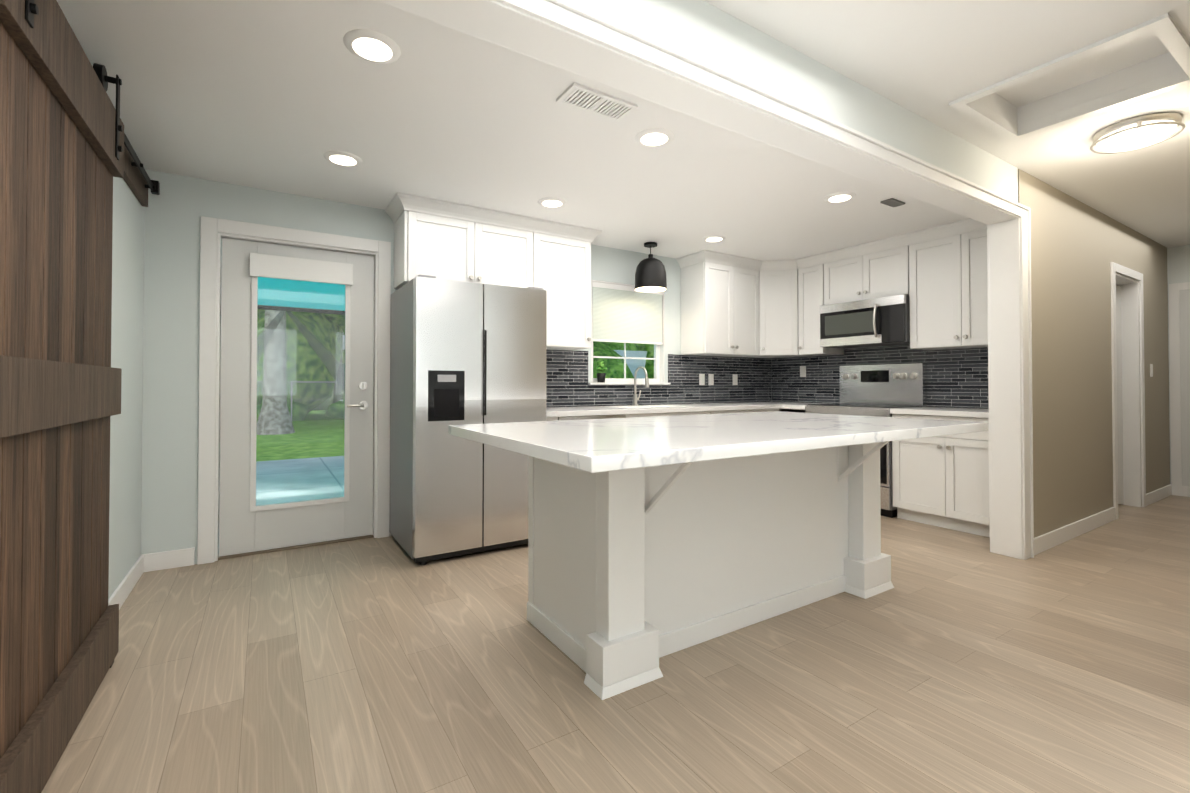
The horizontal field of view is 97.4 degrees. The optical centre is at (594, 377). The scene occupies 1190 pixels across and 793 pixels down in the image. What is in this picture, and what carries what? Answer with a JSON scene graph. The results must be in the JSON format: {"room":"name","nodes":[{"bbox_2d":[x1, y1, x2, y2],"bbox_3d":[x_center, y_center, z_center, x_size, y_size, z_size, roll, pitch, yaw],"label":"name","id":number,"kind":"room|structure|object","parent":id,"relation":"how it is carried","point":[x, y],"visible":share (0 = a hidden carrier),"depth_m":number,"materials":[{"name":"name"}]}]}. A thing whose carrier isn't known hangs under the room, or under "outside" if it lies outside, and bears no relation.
{"room":"kitchen","nodes":[
{"label":"kitchen","id":0,"kind":"room"},
{"bbox_2d":[108,132,144,599],"bbox_3d":[-0.907,-0.133,0.165,0.150,2.470,7.090,0,-1,-32],"label":"wall","id":1,"kind":"structure","parent":0,"point":[125,496],"depth_m":2.71,"materials":[{"name":"white paint"}]},
{"bbox_2d":[0,0,159,792],"bbox_3d":[-1.879,-0.040,1.963,0.126,2.328,2.530,0,-1,-32],"label":"barn door","id":2,"kind":"structure","parent":1,"relation":"in","point":[67,153],"depth_m":1.51,"materials":[{"name":"brown wood"}]},
{"bbox_2d":[108,554,146,609],"bbox_3d":[-2.349,1.079,2.587,0.014,0.105,1.130,0,-1,-32],"label":"baseboard","id":3,"kind":"structure","parent":1,"relation":"attached to","point":[119,596],"depth_m":2.74,"materials":[{"name":"white wood"}]},
{"bbox_2d":[257,311,344,392],"bbox_3d":[-4.068,0.182,6.758,2.950,2.100,0.020,0,-1,-32],"label":"tree","id":4,"kind":"object","parent":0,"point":[333,364],"depth_m":6.95,"materials":[{"name":"green plant"}]},
{"bbox_2d":[141,169,770,564],"bbox_3d":[-0.351,-0.079,4.620,5.850,2.470,0.150,0,-1,-32],"label":"wall","id":5,"kind":"structure","parent":0,"point":[178,207],"depth_m":3.18,"materials":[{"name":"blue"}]},
{"bbox_2d":[197,216,390,564],"bbox_3d":[-1.998,0.076,3.566,1.110,2.135,0.168,0,-1,-32],"label":"door frame","id":6,"kind":"structure","parent":5,"relation":"attached to","point":[214,232],"depth_m":3.33,"materials":[{"name":"white wood"}]},
{"bbox_2d":[218,238,373,556],"bbox_3d":[-1.990,0.120,3.538,0.919,2.018,0.106,0,-1,-32],"label":"back door","id":7,"kind":"structure","parent":5,"relation":"in","point":[246,524],"depth_m":3.49,"materials":[{"name":"white paint"}]},
{"bbox_2d":[393,193,484,288],"bbox_3d":[-1.149,-0.938,3.829,0.546,0.570,0.347,0,-1,-32],"label":"upper cabinet","id":8,"kind":"object","parent":5,"relation":"attached to","point":[441,239],"depth_m":3.68,"materials":[{"name":"white wood"}]},
{"bbox_2d":[485,209,536,287],"bbox_3d":[-0.791,-0.935,4.055,0.525,0.570,0.347,0,-1,-32],"label":"upper cabinet","id":9,"kind":"object","parent":5,"relation":"attached to","point":[510,240],"depth_m":3.95,"materials":[{"name":"white wood"}]},
{"bbox_2d":[537,220,592,349],"bbox_3d":[-0.371,-0.732,4.318,0.586,0.970,0.347,0,-1,-32],"label":"upper cabinet","id":10,"kind":"object","parent":5,"relation":"attached to","point":[563,250],"depth_m":4.21,"materials":[{"name":"white wood"}]},
{"bbox_2d":[591,280,663,382],"bbox_3d":[0.290,-0.419,5.029,0.853,0.938,0.148,0,-1,-32],"label":"kitchen window","id":11,"kind":"structure","parent":5,"relation":"in","point":[658,360],"depth_m":5.08,"materials":[{"name":"white wood"}]},
{"bbox_2d":[592,281,662,344],"bbox_3d":[0.315,-0.605,4.990,0.823,0.541,0.042,0,-1,-32],"label":"window shade","id":12,"kind":"object","parent":11,"relation":"attached to","point":[624,314],"visible":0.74,"depth_m":4.96,"materials":[{"name":"white fabric"}]},
{"bbox_2d":[588,383,670,384],"bbox_3d":[0.326,0.054,4.965,0.935,0.018,0.103,0,-1,-32],"label":"window sill","id":13,"kind":"structure","parent":5,"relation":"attached to","point":[628,383],"depth_m":4.88,"materials":[{"name":"white wood"}]},
{"bbox_2d":[596,361,606,381],"bbox_3d":[0.056,-0.060,4.793,0.112,0.201,0.096,0,-1,-32],"label":"plant pot","id":14,"kind":"object","parent":13,"relation":"on","point":[601,376],"visible":1,"depth_m":4.76,"materials":[{"name":"black"}]},
{"bbox_2d":[546,349,769,406],"bbox_3d":[0.649,0.012,5.154,3.283,0.496,0.008,0,-1,-32],"label":"tile backsplash","id":15,"kind":"structure","parent":5,"relation":"attached to","point":[567,385],"depth_m":5.24,"materials":[{"name":"grey tile"}]},
{"bbox_2d":[699,374,704,384],"bbox_3d":[1.113,0.016,5.437,0.072,0.120,0.009,0,-1,-32],"label":"electrical outlet plate","id":16,"kind":"object","parent":15,"relation":"attached to","point":[701,376],"depth_m":5.43,"materials":[{"name":"white plastic"}]},
{"bbox_2d":[708,374,713,384],"bbox_3d":[1.223,0.017,5.506,0.072,0.120,0.009,0,-1,-32],"label":"electrical outlet plate","id":17,"kind":"object","parent":15,"relation":"attached to","point":[710,376],"depth_m":5.50,"materials":[{"name":"white plastic"}]},
{"bbox_2d":[733,374,737,384],"bbox_3d":[1.528,0.019,5.699,0.072,0.120,0.009,0,-1,-32],"label":"electrical outlet plate","id":18,"kind":"object","parent":15,"relation":"attached to","point":[735,377],"depth_m":5.70,"materials":[{"name":"white plastic"}]},
{"bbox_2d":[677,252,728,355],"bbox_3d":[1.149,-0.720,5.278,0.442,0.970,0.347,0,-1,-32],"label":"upper cabinet","id":19,"kind":"object","parent":5,"relation":"attached to","point":[704,275],"depth_m":5.12,"materials":[{"name":"white wood"}]},
{"bbox_2d":[725,256,760,356],"bbox_3d":[1.462,-0.718,5.451,0.497,0.970,0.387,0,-1,-32],"label":"upper cabinet","id":20,"kind":"object","parent":5,"relation":"attached to","point":[735,306],"depth_m":5.31,"materials":[{"name":"white wood"}]},
{"bbox_2d":[749,259,816,357],"bbox_3d":[1.914,-0.716,5.609,0.665,0.970,0.604,0,-1,-32],"label":"upper cabinet","id":21,"kind":"object","parent":5,"relation":"attached to","point":[776,279],"depth_m":5.39,"materials":[{"name":"white wood"}]},
{"bbox_2d":[57,0,968,260],"bbox_3d":[0.358,-1.277,3.512,5.550,0.100,2.505,0,-1,-32],"label":"ceiling","id":22,"kind":"structure","parent":0,"point":[283,96],"depth_m":2.67,"materials":[{"name":"white paint"}]},
{"bbox_2d":[323,151,362,165],"bbox_3d":[-1.415,-1.227,2.939,0.199,0.012,0.199,1,-1,-41],"label":"recessed light","id":23,"kind":"object","parent":22,"relation":"in","point":[343,158],"depth_m":2.91,"materials":[{"name":"white plastic"}]},
{"bbox_2d":[343,29,400,63],"bbox_3d":[-0.837,-1.239,1.967,0.199,0.012,0.199,1,-1,-41],"label":"recessed light","id":24,"kind":"object","parent":22,"relation":"in","point":[371,46],"depth_m":1.95,"materials":[{"name":"white plastic"}]},
{"bbox_2d":[538,197,565,206],"bbox_3d":[-0.299,-1.219,3.643,0.199,0.012,0.199,1,-1,-38],"label":"recessed light","id":25,"kind":"object","parent":22,"relation":"in","point":[547,201],"depth_m":3.62,"materials":[{"name":"white plastic"}]},
{"bbox_2d":[556,83,637,121],"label":"ceiling vent","id":26,"kind":"object","parent":22,"relation":"in","point":[585,98],"depth_m":2.34,"materials":[{"name":"white metal"}]},
{"bbox_2d":[635,242,666,291],"bbox_3d":[0.502,-1.005,4.714,0.286,0.414,0.286,0,-1,-32],"label":"light","id":27,"kind":"object","parent":22,"relation":"hanging from","point":[650,274],"visible":1,"depth_m":4.61,"materials":[{"name":"black metal"}]},
{"bbox_2d":[635,128,673,146],"bbox_3d":[0.304,-1.230,2.688,0.199,0.012,0.199,1,-1,-38],"label":"recessed light","id":28,"kind":"object","parent":22,"relation":"in","point":[652,137],"depth_m":2.66,"materials":[{"name":"white"}]},
{"bbox_2d":[703,235,725,241],"bbox_3d":[1.036,-1.208,4.545,0.199,0.012,0.199,1,-1,-41],"label":"recessed light","id":29,"kind":"object","parent":22,"relation":"in","point":[713,238],"depth_m":4.51,"materials":[{"name":"white"}]},
{"bbox_2d":[824,192,855,201],"bbox_3d":[1.657,-1.220,3.542,0.199,0.012,0.199,-1,-1,37],"label":"recessed light","id":30,"kind":"object","parent":22,"relation":"in","point":[839,196],"depth_m":3.52,"materials":[{"name":"white"}]},
{"bbox_2d":[881,198,904,206],"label":"ceiling vent","id":31,"kind":"object","parent":22,"relation":"in","point":[892,202],"depth_m":3.62,"materials":[{"name":"white metal"}]},
{"bbox_2d":[41,495,1189,792],"bbox_3d":[2.644,1.179,2.392,8.650,0.100,7.090,0,-1,-32],"label":"floor","id":32,"kind":"structure","parent":0,"point":[955,661],"depth_m":1.90,"materials":[{"name":"brown wood"}]},
{"bbox_2d":[389,275,546,564],"bbox_3d":[-0.906,0.263,3.687,0.876,1.765,0.768,0,-1,-32],"label":"fridge","id":33,"kind":"object","parent":32,"relation":"on","point":[462,352],"visible":0.96,"depth_m":3.34,"materials":[{"name":"silver metal"}]},
{"bbox_2d":[546,414,633,420],"bbox_3d":[-0.151,0.721,4.282,0.668,0.862,0.613,0,-1,-32],"label":"base cabinet","id":34,"kind":"object","parent":32,"relation":"on","point":[596,416],"depth_m":4.05,"materials":[{"name":"white wood"}]},
{"bbox_2d":[546,402,785,417],"bbox_3d":[0.817,0.278,4.885,3.282,0.040,0.635,0,-1,-32],"label":"countertop","id":35,"kind":"structure","parent":34,"relation":"on","point":[585,411],"depth_m":4.45,"materials":[{"name":"white stone"}]},
{"bbox_2d":[632,366,648,405],"bbox_3d":[0.439,0.073,4.827,0.094,0.365,0.227,0,-1,-32],"label":"faucet","id":36,"kind":"object","parent":35,"relation":"on","point":[635,398],"visible":0.98,"depth_m":4.87,"materials":[{"name":"silver metal"}]},
{"bbox_2d":[634,410,717,416],"bbox_3d":[0.501,0.726,4.697,0.993,0.862,0.607,0,-1,-32],"label":"base cabinet","id":37,"kind":"object","parent":32,"relation":"on","point":[700,412],"depth_m":4.47,"materials":[{"name":"white wood"}]},
{"bbox_2d":[527,439,905,699],"bbox_3d":[0.687,0.691,2.543,1.886,0.881,0.916,0,-1,-32],"label":"kitchen island","id":38,"kind":"object","parent":32,"relation":"on","point":[652,541],"depth_m":2.27,"materials":[{"name":"white wood"}]},
{"bbox_2d":[448,411,987,474],"bbox_3d":[0.603,0.227,2.371,2.195,0.040,1.184,0,-1,-32],"label":"island countertop","id":39,"kind":"structure","parent":38,"relation":"on","point":[590,446],"depth_m":1.90,"materials":[{"name":"white stone"}]},
{"bbox_2d":[718,410,737,413],"bbox_3d":[1.054,0.731,5.046,0.546,0.862,0.607,0,-1,-32],"label":"base cabinet","id":40,"kind":"object","parent":32,"relation":"on","point":[719,411],"depth_m":4.79,"materials":[{"name":"white wood"}]},
{"bbox_2d":[738,406,785,412],"bbox_3d":[1.456,0.733,5.271,0.607,0.862,0.657,0,-1,-32],"label":"base cabinet","id":41,"kind":"object","parent":32,"relation":"on","point":[756,408],"depth_m":5.05,"materials":[{"name":"white wood"}]},
{"bbox_2d":[786,402,828,409],"bbox_3d":[2.176,0.282,5.211,0.635,0.040,0.267,0,-1,-32],"label":"countertop","id":42,"kind":"structure","parent":41,"relation":"on","point":[789,405],"depth_m":5.10,"materials":[{"name":"white stone"}]},
{"bbox_2d":[786,410,804,412],"bbox_3d":[2.175,0.733,5.233,0.607,0.862,0.316,0,-1,-32],"label":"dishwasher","id":43,"kind":"object","parent":32,"relation":"on","point":[802,411],"depth_m":5.04,"materials":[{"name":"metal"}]},
{"bbox_2d":[805,363,927,517],"bbox_3d":[2.427,0.515,4.741,0.688,1.285,0.780,0,-1,-32],"label":"stove","id":44,"kind":"object","parent":32,"relation":"on","point":[881,390],"visible":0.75,"depth_m":4.71,"materials":[{"name":"silver metal"}]},
{"bbox_2d":[892,414,989,536],"bbox_3d":[2.892,0.719,4.098,0.607,0.862,0.790,0,-1,-32],"label":"base cabinet","id":45,"kind":"object","parent":32,"relation":"on","point":[941,481],"depth_m":3.95,"materials":[{"name":"white wood"}]},
{"bbox_2d":[890,407,988,417],"bbox_3d":[2.881,0.268,4.096,0.635,0.040,0.790,0,-1,-32],"label":"countertop","id":46,"kind":"structure","parent":45,"relation":"on","point":[939,412],"depth_m":3.96,"materials":[{"name":"white stone"}]},
{"bbox_2d":[567,0,1017,201],"bbox_3d":[0.679,-1.194,2.141,4.630,0.300,0.155,0,-1,-32],"label":"header beam","id":47,"kind":"structure","parent":0,"point":[707,33],"depth_m":2.15,"materials":[{"name":"white paint"}]},
{"bbox_2d":[771,245,983,408],"bbox_3d":[2.768,-0.074,5.019,0.150,2.470,2.505,0,-1,-32],"label":"wall","id":48,"kind":"structure","parent":0,"point":[853,348],"depth_m":5.11,"materials":[{"name":"white"}]},
{"bbox_2d":[797,260,843,355],"bbox_3d":[2.262,-0.676,5.331,0.374,0.882,0.339,0,-1,-32],"label":"upper cabinet","id":49,"kind":"object","parent":48,"relation":"attached to","point":[810,277],"depth_m":5.24,"materials":[{"name":"white wood"}]},
{"bbox_2d":[825,256,852,304],"bbox_3d":[2.494,-0.912,5.005,0.332,0.417,0.454,0,-1,-32],"label":"upper cabinet","id":50,"kind":"object","parent":48,"relation":"attached to","point":[838,273],"depth_m":4.98,"materials":[{"name":"white wood"}]},
{"bbox_2d":[770,345,988,408],"bbox_3d":[2.699,-0.018,4.973,0.010,0.552,2.460,0,-1,-32],"label":"tile backsplash","id":51,"kind":"structure","parent":48,"relation":"attached to","point":[957,378],"depth_m":4.83,"materials":[{"name":"grey tile"}]},
{"bbox_2d":[800,366,805,376],"bbox_3d":[2.252,-0.071,5.666,0.009,0.120,0.072,0,-1,-32],"label":"electrical outlet plate","id":52,"kind":"object","parent":51,"relation":"attached to","point":[802,368],"depth_m":5.66,"materials":[{"name":"white plastic"}]},
{"bbox_2d":[853,244,908,300],"bbox_3d":[2.676,-0.916,4.717,0.332,0.417,0.454,0,-1,-32],"label":"upper cabinet","id":53,"kind":"object","parent":48,"relation":"attached to","point":[884,272],"depth_m":4.63,"materials":[{"name":"white wood"}]},
{"bbox_2d":[820,294,909,347],"bbox_3d":[2.532,-0.501,4.822,0.457,0.396,0.785,0,-1,-32],"label":"microwave","id":54,"kind":"object","parent":53,"relation":"attached to","point":[881,321],"visible":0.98,"depth_m":4.68,"materials":[{"name":"silver metal"}]},
{"bbox_2d":[909,236,962,349],"bbox_3d":[2.920,-0.688,4.328,0.332,0.882,0.449,0,-1,-32],"label":"upper cabinet","id":55,"kind":"object","parent":48,"relation":"attached to","point":[928,259],"depth_m":4.30,"materials":[{"name":"white wood"}]},
{"bbox_2d":[949,224,987,347],"bbox_3d":[3.099,-0.691,4.044,0.332,0.882,0.449,0,-1,-32],"label":"upper cabinet","id":56,"kind":"object","parent":48,"relation":"attached to","point":[968,293],"depth_m":4.06,"materials":[{"name":"white wood"}]},
{"bbox_2d":[703,0,1189,247],"bbox_3d":[2.644,-1.360,2.422,8.650,0.040,7.090,0,-1,-32],"label":"ceiling","id":57,"kind":"structure","parent":0,"point":[930,60],"depth_m":2.25,"materials":[{"name":"white paint"}]},
{"bbox_2d":[949,13,1189,141],"bbox_3d":[2.216,-1.410,2.425,0.710,0.171,0.730,0,-1,-32],"label":"trim","id":58,"kind":"structure","parent":57,"relation":"attached to","point":[1154,48],"depth_m":2.50,"materials":[{"name":"white wood"}]},
{"bbox_2d":[1090,112,1185,153],"bbox_3d":[2.887,-1.288,2.794,0.356,0.095,0.356,0,-1,-32],"label":"flush ceiling light","id":59,"kind":"object","parent":57,"relation":"attached to","point":[1136,133],"visible":1,"depth_m":2.72,"materials":[{"name":"white glass"}]},
{"bbox_2d":[1018,169,1169,537],"bbox_3d":[4.175,-0.082,4.335,3.600,2.470,0.155,0,-1,-32],"label":"wall","id":60,"kind":"structure","parent":0,"point":[1077,247],"depth_m":3.88,"materials":[{"name":"beige paint"}]},
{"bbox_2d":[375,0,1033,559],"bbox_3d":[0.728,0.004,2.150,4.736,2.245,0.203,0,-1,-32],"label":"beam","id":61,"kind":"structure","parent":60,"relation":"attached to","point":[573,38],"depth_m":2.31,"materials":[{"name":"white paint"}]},
{"bbox_2d":[1034,507,1114,554],"bbox_3d":[3.495,1.094,3.792,1.707,0.105,0.014,0,-1,-32],"label":"baseboard","id":62,"kind":"structure","parent":60,"relation":"attached to","point":[1044,542],"depth_m":3.72,"materials":[{"name":"white wood"}]},
{"bbox_2d":[1116,285,1123,503],"bbox_3d":[4.485,0.149,4.692,0.670,1.993,0.210,0,-1,-32],"label":"hall door","id":63,"kind":"structure","parent":60,"relation":"in","point":[1119,395],"depth_m":4.76,"materials":[{"name":"white paint"}]},
{"bbox_2d":[1110,262,1145,519],"bbox_3d":[4.547,0.106,4.559,0.870,2.100,0.171,0,-1,-32],"label":"door frame","id":64,"kind":"structure","parent":60,"relation":"attached to","point":[1133,394],"depth_m":4.70,"materials":[{"name":"white wood"}]},
{"bbox_2d":[1150,364,1152,376],"bbox_3d":[5.197,-0.070,4.881,0.070,0.120,0.011,0,-1,-32],"label":"light switch","id":65,"kind":"object","parent":60,"relation":"attached to","point":[1151,370],"visible":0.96,"depth_m":4.87,"materials":[{"name":"white plastic"}]},
{"bbox_2d":[1146,484,1171,505],"bbox_3d":[5.339,1.108,4.954,0.895,0.105,0.017,0,-1,-32],"label":"baseboard","id":66,"kind":"structure","parent":60,"relation":"attached to","point":[1154,496],"depth_m":4.93,"materials":[{"name":"white wood"}]},
{"bbox_2d":[1167,244,1189,483],"bbox_3d":[6.076,-0.076,4.838,0.150,2.470,1.335,0,-1,-32],"label":"wall","id":67,"kind":"structure","parent":0,"point":[1178,264],"depth_m":5.20,"materials":[{"name":"white paint"}]},
{"bbox_2d":[1169,282,1189,495],"bbox_3d":[5.970,0.109,4.848,0.016,2.100,0.870,0,-1,-32],"label":"door frame","id":68,"kind":"structure","parent":67,"relation":"attached to","point":[1179,293],"depth_m":5.16,"materials":[{"name":"white wood"}]},
{"bbox_2d":[1182,486,1189,496],"bbox_3d":[6.002,1.106,4.786,0.014,0.105,1.010,0,-1,-32],"label":"baseboard","id":69,"kind":"structure","parent":67,"relation":"attached to","point":[1185,489],"depth_m":5.12,"materials":[{"name":"white wood"}]},
{"label":"outside","id":70,"kind":"structure","parent":0,"visible":0},
{"bbox_2d":[256,277,653,504],"bbox_3d":[-11.338,-3.628,36.621,100.000,13.424,65.600,0,-1,-32],"label":"outdoor view","id":71,"kind":"object","parent":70,"point":[334,363],"depth_m":12.79,"materials":[{"name":"green plant"}]}
]}

